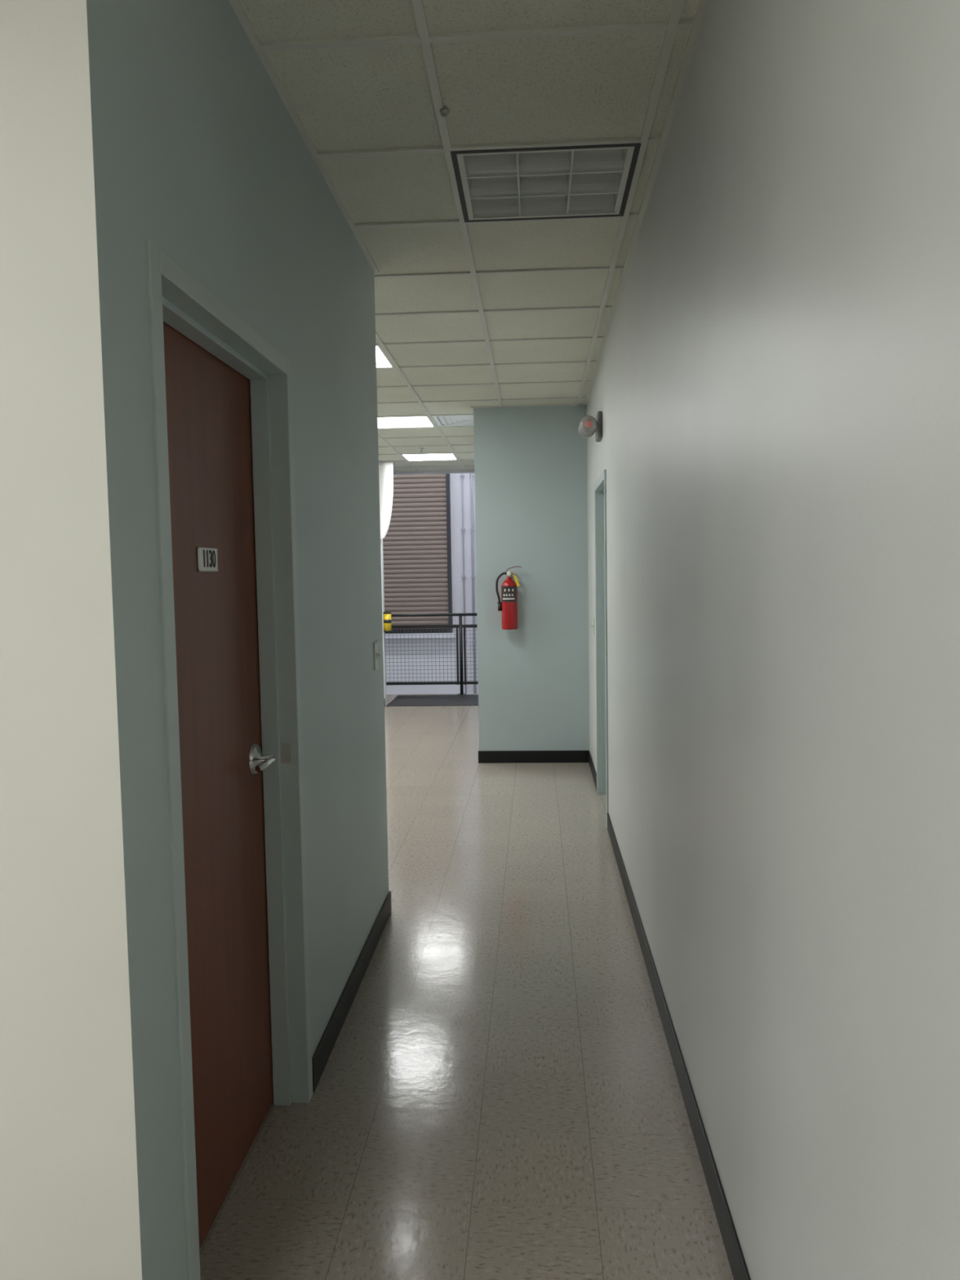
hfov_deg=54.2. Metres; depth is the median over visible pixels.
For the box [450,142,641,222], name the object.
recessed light
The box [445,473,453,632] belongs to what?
rail
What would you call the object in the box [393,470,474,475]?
fascia
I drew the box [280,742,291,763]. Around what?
strike plate
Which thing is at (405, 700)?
rubber floor mat
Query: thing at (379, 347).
housing
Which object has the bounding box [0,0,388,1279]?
wall
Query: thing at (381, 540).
wall
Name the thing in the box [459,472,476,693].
conduit
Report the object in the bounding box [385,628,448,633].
bar
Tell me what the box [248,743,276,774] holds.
door handle
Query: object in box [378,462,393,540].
curtain
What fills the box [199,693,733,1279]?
floor
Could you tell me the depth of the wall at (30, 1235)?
1.58 m
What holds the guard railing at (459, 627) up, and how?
on the floor
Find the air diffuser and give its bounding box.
[431,415,473,426]
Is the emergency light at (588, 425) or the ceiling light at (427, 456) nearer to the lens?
the emergency light at (588, 425)
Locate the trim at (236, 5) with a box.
[228,0,708,413]
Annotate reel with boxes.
[383,611,391,631]
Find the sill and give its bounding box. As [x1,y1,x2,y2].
[385,632,455,638]
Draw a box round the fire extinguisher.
[495,566,521,629]
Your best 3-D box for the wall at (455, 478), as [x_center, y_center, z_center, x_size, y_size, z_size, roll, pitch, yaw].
[-0.560,-1.969,16.063,11.000,7.200,0.200,-1,4,3]
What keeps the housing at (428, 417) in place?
attached to the ceiling
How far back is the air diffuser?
8.17 m
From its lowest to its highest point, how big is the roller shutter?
4.640 m
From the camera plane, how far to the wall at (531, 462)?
7.57 m
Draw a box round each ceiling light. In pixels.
[375,346,391,366]
[377,416,432,427]
[403,453,456,460]
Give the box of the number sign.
[195,546,217,571]
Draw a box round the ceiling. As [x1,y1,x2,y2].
[239,0,698,471]
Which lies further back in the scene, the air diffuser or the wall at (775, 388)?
the air diffuser
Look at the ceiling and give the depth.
2.91 m
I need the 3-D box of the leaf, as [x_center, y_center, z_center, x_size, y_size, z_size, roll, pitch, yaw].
[-0.671,0.341,2.253,0.044,2.094,0.874,-1,4,3]
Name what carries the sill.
attached to the wall at (455, 478)
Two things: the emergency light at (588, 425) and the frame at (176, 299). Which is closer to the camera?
the frame at (176, 299)
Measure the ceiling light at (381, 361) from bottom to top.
0.006 m
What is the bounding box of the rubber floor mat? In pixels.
[386,694,478,706]
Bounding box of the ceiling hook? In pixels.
[439,107,448,117]
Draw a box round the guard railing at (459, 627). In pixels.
[385,613,478,694]
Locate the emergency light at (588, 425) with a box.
[577,411,602,442]
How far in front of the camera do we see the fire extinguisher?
7.46 m
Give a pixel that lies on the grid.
(673, 24)
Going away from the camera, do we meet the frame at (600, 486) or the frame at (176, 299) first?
the frame at (176, 299)
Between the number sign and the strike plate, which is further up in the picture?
the number sign
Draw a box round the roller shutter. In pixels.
[382,473,448,629]
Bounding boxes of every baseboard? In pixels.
[311,890,391,1093]
[478,749,751,1279]
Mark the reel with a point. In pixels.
(387, 615)
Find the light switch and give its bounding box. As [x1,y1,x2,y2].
[373,641,380,670]
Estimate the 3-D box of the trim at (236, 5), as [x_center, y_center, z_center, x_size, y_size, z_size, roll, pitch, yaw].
[-1.789,-1.626,4.561,4.920,0.013,15.100,-1,4,3]
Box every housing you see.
[376,346,394,368]
[377,416,435,428]
[400,453,457,461]
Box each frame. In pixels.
[146,239,312,1279]
[594,469,608,828]
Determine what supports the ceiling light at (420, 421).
in the ceiling
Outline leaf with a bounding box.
[163,321,273,1249]
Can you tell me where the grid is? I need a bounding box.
[261,0,693,471]
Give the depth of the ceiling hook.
2.68 m
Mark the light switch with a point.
(376, 655)
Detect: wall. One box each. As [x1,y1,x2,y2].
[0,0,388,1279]
[0,18,62,1279]
[378,461,386,706]
[385,472,478,694]
[473,404,589,751]
[586,0,959,1279]
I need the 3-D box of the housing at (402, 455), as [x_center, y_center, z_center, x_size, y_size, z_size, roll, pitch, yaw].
[-0.564,-2.091,10.591,0.610,0.059,0.610,-1,4,3]
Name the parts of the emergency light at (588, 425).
bulb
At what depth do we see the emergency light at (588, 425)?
5.76 m
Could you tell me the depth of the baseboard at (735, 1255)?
2.96 m
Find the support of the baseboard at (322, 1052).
attached to the wall at (129, 123)

